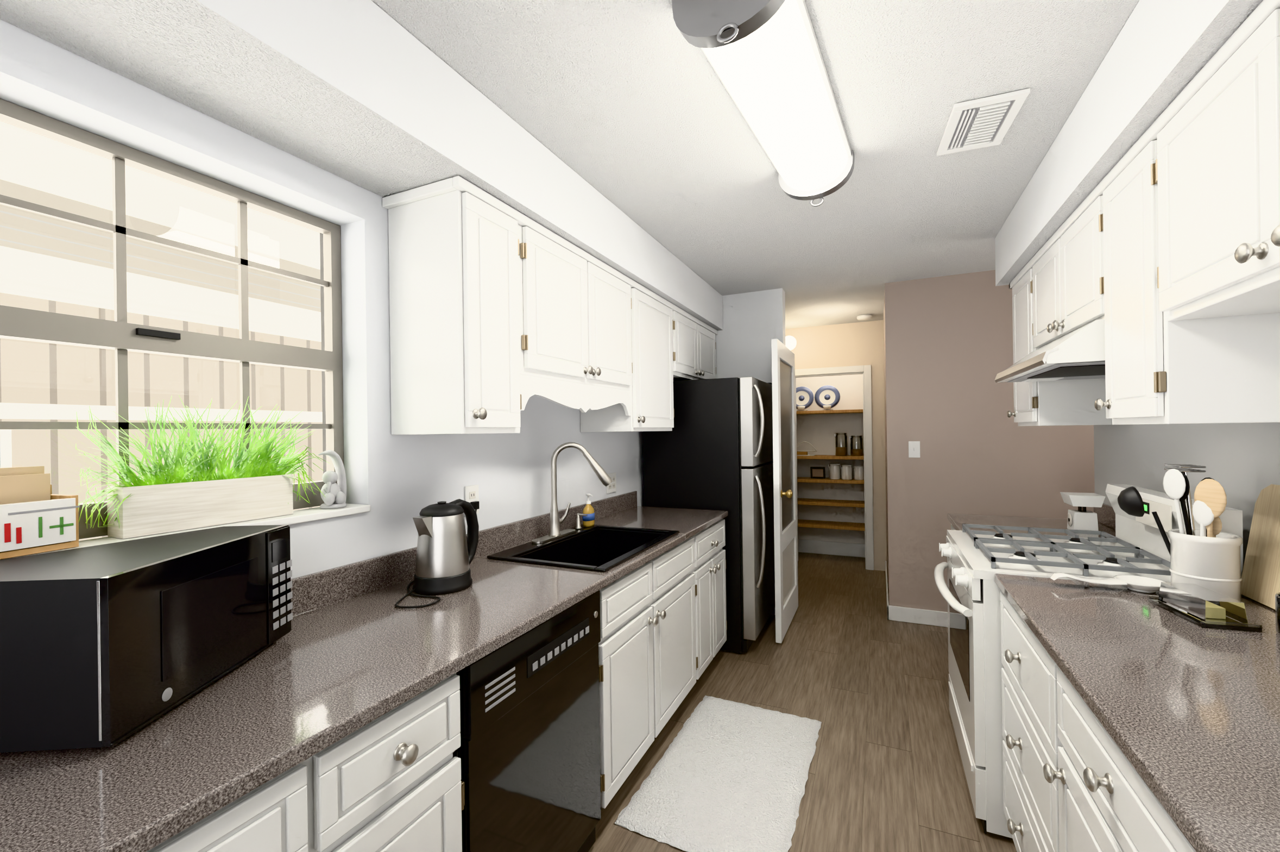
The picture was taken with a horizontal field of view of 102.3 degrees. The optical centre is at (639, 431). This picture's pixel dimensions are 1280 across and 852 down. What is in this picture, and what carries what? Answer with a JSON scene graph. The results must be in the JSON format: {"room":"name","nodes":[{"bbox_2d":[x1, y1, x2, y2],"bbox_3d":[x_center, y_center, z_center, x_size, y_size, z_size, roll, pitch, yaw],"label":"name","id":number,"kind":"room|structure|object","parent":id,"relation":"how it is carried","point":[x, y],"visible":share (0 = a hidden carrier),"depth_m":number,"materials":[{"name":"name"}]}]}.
{"room":"kitchen","nodes":[
{"label":"kitchen","id":0,"kind":"room"},
{"bbox_2d":[0,19,643,578],"bbox_3d":[-0.880,0.182,1.860,0.220,2.440,5.230,-1,0,25],"label":"wall","id":1,"kind":"structure","parent":0,"point":[397,483],"depth_m":1.66,"materials":[{"name":"white paint"}]},
{"bbox_2d":[0,98,343,539],"bbox_3d":[-1.203,-0.216,1.203,0.058,0.901,1.066,-1,0,25],"label":"window","id":2,"kind":"structure","parent":1,"relation":"in","point":[120,336],"depth_m":1.26,"materials":[{"name":"silver metal"}]},
{"bbox_2d":[0,502,370,559],"bbox_3d":[-1.128,0.246,1.171,0.119,0.021,1.066,-1,0,25],"label":"window sill","id":3,"kind":"structure","parent":1,"relation":"attached to","point":[300,516],"depth_m":1.39,"materials":[{"name":"white"}]},
{"bbox_2d":[0,465,79,558],"bbox_3d":[-1.210,0.153,1.005,0.103,0.165,0.130,-1,0,17],"label":"box","id":4,"kind":"object","parent":3,"relation":"on","point":[37,515],"visible":1,"depth_m":1.01,"materials":[{"name":"brown wood"}]},
{"bbox_2d":[75,394,330,538],"bbox_3d":[-1.023,0.071,1.267,0.223,0.325,0.445,-1,0,25],"label":"potted plant","id":5,"kind":"object","parent":3,"relation":"on","point":[171,496],"visible":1,"depth_m":1.26,"materials":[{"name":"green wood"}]},
{"bbox_2d":[318,449,346,508],"bbox_3d":[-0.938,0.152,1.578,0.075,0.191,0.085,-1,0,25],"label":"figurine","id":6,"kind":"object","parent":3,"relation":"on","point":[334,493],"visible":1,"depth_m":1.56,"materials":[{"name":"white ceramic"}]},
{"bbox_2d":[382,175,530,434],"bbox_3d":[-0.624,-0.380,1.773,0.328,0.779,0.286,-1,0,25],"label":"upper cabinet","id":7,"kind":"object","parent":1,"relation":"attached to","point":[500,313],"depth_m":1.66,"materials":[{"name":"white wood"}]},
{"bbox_2d":[464,484,478,515],"bbox_3d":[-0.665,0.272,2.043,0.008,0.116,0.072,-1,0,25],"label":"electrical outlet","id":8,"kind":"object","parent":1,"relation":"attached to","point":[471,493],"visible":0.71,"depth_m":2.04,"materials":[{"name":"white plastic"}]},
{"bbox_2d":[527,217,638,396],"bbox_3d":[-0.373,-0.489,2.315,0.328,0.569,0.909,-1,0,25],"label":"upper cabinet","id":9,"kind":"object","parent":1,"relation":"attached to","point":[583,309],"depth_m":2.17,"materials":[{"name":"white wood"}]},
{"bbox_2d":[606,472,616,493],"bbox_3d":[-0.172,0.309,3.103,0.008,0.116,0.118,-1,0,25],"label":"electrical outlet","id":10,"kind":"object","parent":1,"relation":"attached to","point":[611,487],"visible":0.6,"depth_m":3.11,"materials":[{"name":"white plastic"}]},
{"bbox_2d":[575,282,677,432],"bbox_3d":[-0.058,-0.388,2.991,0.328,0.779,0.581,-1,0,25],"label":"upper cabinet","id":11,"kind":"object","parent":1,"relation":"attached to","point":[651,409],"depth_m":2.82,"materials":[{"name":"white wood"}]},
{"bbox_2d":[677,306,717,380],"bbox_3d":[0.261,-0.568,3.683,0.328,0.429,0.946,-1,0,25],"label":"upper cabinet","id":12,"kind":"object","parent":1,"relation":"attached to","point":[697,343],"depth_m":3.55,"materials":[{"name":"white wood"}]},
{"bbox_2d":[0,0,722,330],"bbox_3d":[-0.624,-0.906,1.734,0.373,0.266,5.226,-1,0,25],"label":"soffit","id":13,"kind":"structure","parent":0,"point":[370,95],"depth_m":1.28,"materials":[{"name":"white"}]},
{"bbox_2d":[715,287,785,614],"bbox_3d":[0.624,0.161,4.111,1.050,2.440,0.120,-1,0,25],"label":"wall","id":14,"kind":"structure","parent":0,"point":[754,323],"depth_m":3.94,"materials":[{"name":"white paint"}]},
{"bbox_2d":[771,338,798,642],"bbox_3d":[1.076,0.382,3.665,0.110,1.963,0.770,-1,0,25],"label":"hall door","id":15,"kind":"structure","parent":14,"relation":"in","point":[784,480],"depth_m":3.56,"materials":[{"name":"white wood"}]},
{"bbox_2d":[370,0,1139,329],"bbox_3d":[1.289,-1.098,2.068,4.150,0.060,7.750,-1,0,25],"label":"ceiling","id":16,"kind":"structure","parent":0,"point":[629,108],"depth_m":1.74,"materials":[{"name":"white paint"}]},
{"bbox_2d":[671,0,854,206],"bbox_3d":[0.451,-0.973,1.615,0.282,0.164,1.020,-1,0,30],"label":"ceiling light","id":17,"kind":"object","parent":16,"relation":"attached to","point":[764,57],"visible":1,"depth_m":1.42,"materials":[{"name":"white plastic"}]},
{"bbox_2d":[856,313,872,320],"bbox_3d":[2.095,-1.060,4.809,0.130,0.034,0.130,-1,0,25],"label":"smoke detector","id":18,"kind":"object","parent":16,"relation":"attached to","point":[865,316],"visible":1,"depth_m":4.77,"materials":[{"name":"white plastic"}]},
{"bbox_2d":[936,87,1030,155],"bbox_3d":[1.172,-1.056,1.786,0.205,0.016,0.320,-1,0,21],"label":"ceiling vent","id":19,"kind":"object","parent":16,"relation":"in","point":[981,123],"visible":1,"depth_m":1.76,"materials":[{"name":"white plastic"}]},
{"bbox_2d":[588,551,1016,851],"bbox_3d":[1.324,1.402,2.068,4.150,0.060,7.750,-1,0,25],"label":"floor","id":20,"kind":"structure","parent":0,"point":[855,671],"depth_m":2.49,"materials":[{"name":"brown wood"}]},
{"bbox_2d":[147,728,362,851],"bbox_3d":[-0.948,0.970,0.670,0.590,0.866,0.804,-1,0,25],"label":"base cabinet","id":21,"kind":"object","parent":20,"relation":"on","point":[315,805],"depth_m":0.83,"materials":[{"name":"white wood"}]},
{"bbox_2d":[360,672,464,851],"bbox_3d":[-0.745,0.967,1.107,0.590,0.866,0.400,-1,0,25],"label":"base cabinet","id":22,"kind":"object","parent":20,"relation":"on","point":[390,781],"depth_m":1.04,"materials":[{"name":"white wood"}]},
{"bbox_2d":[456,590,601,851],"bbox_3d":[-0.521,0.962,1.566,0.599,0.860,0.606,-1,0,25],"label":"dishwasher","id":23,"kind":"object","parent":20,"relation":"on","point":[528,751],"visible":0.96,"depth_m":1.40,"materials":[{"name":"black metal"}]},
{"bbox_2d":[598,581,618,809],"bbox_3d":[-0.528,0.964,1.574,0.590,0.866,0.750,-1,0,25],"label":"base cabinet","id":24,"kind":"object","parent":20,"relation":"on","point":[607,646],"depth_m":1.77,"materials":[{"name":"white wood"}]},
{"bbox_2d":[614,553,664,789],"bbox_3d":[-0.292,0.960,2.082,0.590,0.866,0.510,-1,0,25],"label":"base cabinet","id":25,"kind":"object","parent":20,"relation":"on","point":[639,594],"depth_m":2.00,"materials":[{"name":"white wood"}]},
{"bbox_2d":[661,530,703,724],"bbox_3d":[-0.095,0.958,2.505,0.590,0.866,0.653,-1,0,25],"label":"base cabinet","id":26,"kind":"object","parent":20,"relation":"on","point":[682,564],"depth_m":2.45,"materials":[{"name":"white wood"}]},
{"bbox_2d":[642,376,774,652],"bbox_3d":[0.543,0.508,3.622,0.797,1.718,0.750,-1,0,25],"label":"fridge","id":27,"kind":"object","parent":20,"relation":"on","point":[712,449],"visible":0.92,"depth_m":3.24,"materials":[{"name":"black metal"}]},
{"bbox_2d":[703,518,727,671],"bbox_3d":[0.127,0.955,2.982,0.590,0.866,0.636,-1,0,25],"label":"base cabinet","id":28,"kind":"object","parent":20,"relation":"on","point":[714,616],"depth_m":2.91,"materials":[{"name":"white wood"}]},
{"bbox_2d":[0,490,728,851],"bbox_3d":[-0.669,0.465,1.292,0.630,0.132,4.367,-1,0,25],"label":"countertop","id":29,"kind":"structure","parent":28,"relation":"on","point":[354,649],"depth_m":1.00,"materials":[{"name":"grey stone"}]},
{"bbox_2d":[0,524,292,752],"bbox_3d":[-1.004,0.367,1.022,0.333,0.273,0.467,-1,0,-4],"label":"microwave","id":30,"kind":"object","parent":29,"relation":"on","point":[112,644],"visible":1,"depth_m":0.86,"materials":[{"name":"black metal"}]},
{"bbox_2d":[395,500,479,608],"bbox_3d":[-0.637,0.387,1.740,0.294,0.220,0.556,-1,0,25],"label":"cord","id":31,"kind":"object","parent":29,"relation":"on","point":[475,504],"visible":0.69,"depth_m":1.54,"materials":[{"name":"black rubber"}]},
{"bbox_2d":[412,498,478,594],"bbox_3d":[-0.623,0.361,1.682,0.180,0.274,0.251,-1,0,25],"label":"kettle","id":32,"kind":"object","parent":29,"relation":"on","point":[446,550],"visible":1,"depth_m":1.60,"materials":[{"name":"silver metal"}]},
{"bbox_2d":[531,442,612,543],"bbox_3d":[-0.285,0.265,2.353,0.264,0.432,0.378,-1,0,25],"label":"faucet","id":33,"kind":"object","parent":29,"relation":"on","point":[556,521],"visible":1,"depth_m":2.36,"materials":[{"name":"silver metal"}]},
{"bbox_2d":[487,524,679,571],"bbox_3d":[-0.203,0.591,2.245,0.528,0.220,0.743,-1,0,25],"label":"sink","id":34,"kind":"object","parent":29,"relation":"in","point":[602,548],"visible":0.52,"depth_m":2.44,"materials":[{"name":"black metal"}]},
{"bbox_2d":[582,493,594,526],"bbox_3d":[-0.260,0.398,2.624,0.059,0.163,0.078,-1,0,25],"label":"soap bottle","id":35,"kind":"object","parent":34,"relation":"on","point":[588,519],"visible":0.96,"depth_m":2.60,"materials":[{"name":"yellow"}]},
{"bbox_2d":[614,695,821,851],"bbox_3d":[0.382,1.373,2.133,0.608,0.021,0.992,-1,0,25],"label":"rug","id":36,"kind":"object","parent":20,"relation":"on","point":[726,775],"visible":1,"depth_m":2.00,"materials":[{"name":"white fabric"}]},
{"bbox_2d":[950,523,955,530],"bbox_3d":[1.935,0.929,2.538,0.634,0.866,0.547,-1,0,25],"label":"base cabinet","id":37,"kind":"object","parent":20,"relation":"on","point":[952,527],"depth_m":2.85,"materials":[{"name":"white"}]},
{"bbox_2d":[947,502,1279,851],"bbox_3d":[1.064,0.441,0.668,0.673,0.132,4.697,-1,0,25],"label":"countertop","id":38,"kind":"structure","parent":37,"relation":"on","point":[1186,712],"depth_m":0.96,"materials":[{"name":"grey stone"}]},
{"bbox_2d":[1060,492,1105,530],"bbox_3d":[2.050,0.375,2.391,0.130,0.170,0.130,-1,0,25],"label":"kitchen scale","id":39,"kind":"object","parent":38,"relation":"on","point":[1084,518],"visible":1,"depth_m":2.35,"materials":[{"name":"white plastic"}]},
{"bbox_2d":[1050,571,1165,593],"bbox_3d":[1.407,0.450,1.559,0.285,0.039,0.121,-1,0,25],"label":"spoon rest","id":40,"kind":"object","parent":38,"relation":"on","point":[1142,584],"visible":0.94,"depth_m":1.54,"materials":[{"name":"white ceramic"}]},
{"bbox_2d":[1117,463,1242,601],"bbox_3d":[1.539,0.283,1.465,0.245,0.369,0.211,-1,0,25],"label":"utensil crock","id":41,"kind":"object","parent":38,"relation":"on","point":[1209,557],"visible":0.92,"depth_m":1.42,"materials":[{"name":"white ceramic"}]},
{"bbox_2d":[1148,581,1262,631],"bbox_3d":[1.430,0.439,1.318,0.110,0.060,0.200,-1,0,17],"label":"butter dish","id":42,"kind":"object","parent":38,"relation":"on","point":[1200,606],"visible":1,"depth_m":1.28,"materials":[{"name":"clear glass"}]},
{"bbox_2d":[1240,483,1279,609],"bbox_3d":[1.673,0.304,1.325,0.062,0.319,0.300,-1,0,25],"label":"cutting board","id":43,"kind":"object","parent":38,"relation":"on","point":[1260,581],"visible":0.83,"depth_m":1.40,"materials":[{"name":"brown wood"}]},
{"bbox_2d":[1275,591,1279,634],"bbox_3d":[1.512,0.423,1.175,0.084,0.090,0.084,-1,0,25],"label":"candle jar","id":44,"kind":"object","parent":38,"relation":"on","point":[1277,606],"visible":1,"depth_m":1.20,"materials":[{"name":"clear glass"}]},
{"bbox_2d":[1000,590,1048,851],"bbox_3d":[1.355,0.937,1.288,0.634,0.866,0.657,-1,0,25],"label":"base cabinet","id":45,"kind":"object","parent":20,"relation":"on","point":[1023,674],"depth_m":1.45,"materials":[{"name":"white wood"}]},
{"bbox_2d":[934,483,1243,837],"bbox_3d":[1.563,0.796,1.981,0.737,1.134,0.762,-1,0,25],"label":"stove","id":46,"kind":"object","parent":20,"relation":"on","point":[970,590],"visible":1,"depth_m":1.81,"materials":[{"name":"white metal"}]},
{"bbox_2d":[1044,648,1165,851],"bbox_3d":[1.100,0.941,0.740,0.634,0.866,0.668,-1,0,25],"label":"base cabinet","id":47,"kind":"object","parent":20,"relation":"on","point":[1072,780],"depth_m":0.99,"materials":[{"name":"white wood"}]},
{"bbox_2d":[1163,808,1196,851],"bbox_3d":[0.857,0.944,0.217,0.634,0.866,0.715,-1,0,25],"label":"base cabinet","id":48,"kind":"object","parent":20,"relation":"on","point":[1176,840],"depth_m":0.70,"materials":[{"name":"white wood"}]},
{"bbox_2d":[796,374,865,543],"bbox_3d":[2.055,0.141,5.541,1.120,2.440,0.480,-1,0,25],"label":"wall","id":49,"kind":"structure","parent":0,"point":[817,432],"depth_m":5.69,"materials":[{"name":"white"}]},
{"bbox_2d":[796,408,865,530],"bbox_3d":[2.071,0.399,5.545,0.936,1.245,0.298,-1,0,25],"label":"pantry shelves","id":50,"kind":"object","parent":49,"relation":"attached to","point":[851,525],"visible":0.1,"depth_m":5.47,"materials":[{"name":"brown wood"}]},
{"bbox_2d":[796,440,816,455],"bbox_3d":[1.810,0.186,5.655,0.247,0.153,0.167,-1,0,25],"label":"basket","id":51,"kind":"object","parent":50,"relation":"on","point":[802,452],"visible":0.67,"depth_m":5.62,"materials":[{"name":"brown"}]},
{"bbox_2d":[810,466,825,478],"bbox_3d":[1.927,0.447,5.588,0.150,0.126,0.042,-1,0,25],"label":"photo","id":52,"kind":"object","parent":50,"relation":"on","point":[818,472],"visible":1,"depth_m":5.58,"materials":[{"name":"grey"}]},
{"bbox_2d":[796,385,840,411],"bbox_3d":[1.882,-0.360,5.570,0.529,0.272,0.167,-1,0,25],"label":"plates","id":53,"kind":"object","parent":50,"relation":"on","point":[827,397],"visible":0.88,"depth_m":5.55,"materials":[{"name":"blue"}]},
{"bbox_2d":[834,432,847,455],"bbox_3d":[2.145,0.137,5.499,0.119,0.244,0.119,-1,0,-20],"label":"jar","id":54,"kind":"object","parent":50,"relation":"on","point":[842,451],"depth_m":5.47,"materials":[{"name":"clear glass"}]},
{"bbox_2d":[828,463,864,480],"bbox_3d":[2.192,0.424,5.479,0.365,0.168,0.110,-1,0,25],"label":"canisters","id":55,"kind":"object","parent":50,"relation":"on","point":[846,471],"visible":0.9,"depth_m":5.44,"materials":[{"name":"white ceramic"}]},
{"bbox_2d":[849,435,862,455],"bbox_3d":[2.282,0.150,5.436,0.119,0.214,0.119,-1,0,-20],"label":"jar","id":56,"kind":"object","parent":50,"relation":"on","point":[853,452],"depth_m":5.41,"materials":[{"name":"clear glass"}]},
{"bbox_2d":[798,538,865,557],"bbox_3d":[2.143,1.287,5.674,0.930,0.144,0.012,-1,0,25],"label":"baseboard","id":57,"kind":"structure","parent":49,"relation":"attached to","point":[842,548],"depth_m":5.68,"materials":[{"name":"white"}]},
{"bbox_2d":[785,319,886,570],"bbox_3d":[1.969,0.142,5.261,1.200,2.440,0.100,-1,0,25],"label":"wall","id":58,"kind":"structure","parent":0,"point":[851,344],"depth_m":5.07,"materials":[{"name":"beige paint"}]},
{"bbox_2d":[795,364,873,569],"bbox_3d":[1.934,0.358,5.270,0.805,2.010,0.116,-1,0,25],"label":"door frame","id":59,"kind":"structure","parent":58,"relation":"attached to","point":[866,369],"depth_m":5.07,"materials":[{"name":"white wood"}]},
{"bbox_2d":[883,292,888,601],"bbox_3d":[2.168,0.140,4.408,0.120,2.440,1.280,-1,0,25],"label":"wall","id":60,"kind":"structure","parent":0,"point":[886,440],"depth_m":4.32,"materials":[{"name":"beige paint"}]},
{"bbox_2d":[885,560,888,601],"bbox_3d":[2.098,1.308,4.384,0.012,0.104,1.355,-1,0,25],"label":"baseboard","id":61,"kind":"structure","parent":60,"relation":"attached to","point":[886,561],"depth_m":4.33,"materials":[{"name":"white"}]},
{"bbox_2d":[884,269,1094,612],"bbox_3d":[2.879,0.130,3.305,2.340,2.440,0.120,-1,0,25],"label":"wall","id":62,"kind":"structure","parent":0,"point":[949,357],"depth_m":3.57,"materials":[{"name":"beige paint"}]},
{"bbox_2d":[908,440,919,457],"bbox_3d":[1.948,0.128,3.662,0.072,0.116,0.014,-1,0,25],"label":"light switch","id":63,"kind":"object","parent":62,"relation":"attached to","point":[914,448],"visible":1,"depth_m":3.66,"materials":[{"name":"white plastic"}]},
{"bbox_2d":[886,601,948,627],"bbox_3d":[2.815,1.298,3.268,2.254,0.104,0.012,-1,0,25],"label":"baseboard","id":64,"kind":"structure","parent":62,"relation":"attached to","point":[919,616],"depth_m":3.66,"materials":[{"name":"white wood"}]},
{"bbox_2d":[994,0,1263,286],"bbox_3d":[1.171,-0.931,0.636,0.418,0.266,4.748,-1,0,25],"label":"soffit","id":65,"kind":"structure","parent":0,"point":[1160,54],"depth_m":1.41,"materials":[{"name":"white paint"}]},
{"bbox_2d":[1093,422,1279,567],"bbox_3d":[1.431,0.150,0.521,0.120,2.440,4.750,-1,0,25],"label":"wall","id":66,"kind":"structure","parent":0,"point":[1241,461],"depth_m":1.82,"materials":[{"name":"white paint"}]},
{"bbox_2d":[1009,263,1096,425],"bbox_3d":[2.093,-0.418,2.534,0.358,0.779,0.405,-1,0,25],"label":"upper cabinet","id":67,"kind":"object","parent":66,"relation":"attached to","point":[1063,402],"depth_m":2.41,"materials":[{"name":"white wood"}]},
{"bbox_2d":[1026,191,1094,355],"bbox_3d":[1.828,-0.588,1.970,0.358,0.433,0.840,-1,0,25],"label":"upper cabinet","id":68,"kind":"object","parent":66,"relation":"attached to","point":[1060,275],"depth_m":2.01,"materials":[{"name":"white wood"}]},
{"bbox_2d":[994,319,1105,382],"bbox_3d":[1.761,-0.297,2.002,0.510,0.141,0.804,-1,0,25],"label":"range hood","id":69,"kind":"object","parent":68,"relation":"attached to","point":[1079,353],"visible":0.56,"depth_m":1.78,"materials":[{"name":"white metal"}]},
{"bbox_2d":[1092,133,1279,424],"bbox_3d":[1.579,-0.411,1.428,0.358,0.779,0.355,-1,0,25],"label":"upper cabinet","id":70,"kind":"object","parent":66,"relation":"attached to","point":[1225,372],"depth_m":1.38,"materials":[{"name":"white wood"}]},
{"bbox_2d":[1144,0,1279,330],"bbox_3d":[1.309,-0.540,0.852,0.358,0.514,0.915,-1,0,25],"label":"upper cabinet","id":71,"kind":"object","parent":66,"relation":"attached to","point":[1158,252],"depth_m":1.10,"materials":[{"name":"white wood"}]},
{"bbox_3d":[1.142,0.154,4.763,0.120,2.440,1.500,-1,0,25],"label":"wall","id":72,"kind":"structure","parent":0,"visible":0},
{"bbox_2d":[785,335,796,349],"bbox_3d":[1.473,-0.881,5.154,0.172,0.144,0.142,-1,0,25],"label":"wall sconce","id":73,"kind":"object","parent":72,"relation":"attached to","point":[790,342],"visible":0.48,"depth_m":5.09,"materials":[{"name":"white glass"}]},
{"label":"outside","id":74,"kind":"structure","parent":0,"visible":0},
{"bbox_2d":[0,121,323,540],"bbox_3d":[-2.268,-0.078,2.156,2.300,5.000,10.000,-1,0,25],"label":"window glass","id":75,"kind":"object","parent":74,"point":[27,359],"depth_m":2.89,"materials":[{"name":"clear glass"}]}
]}

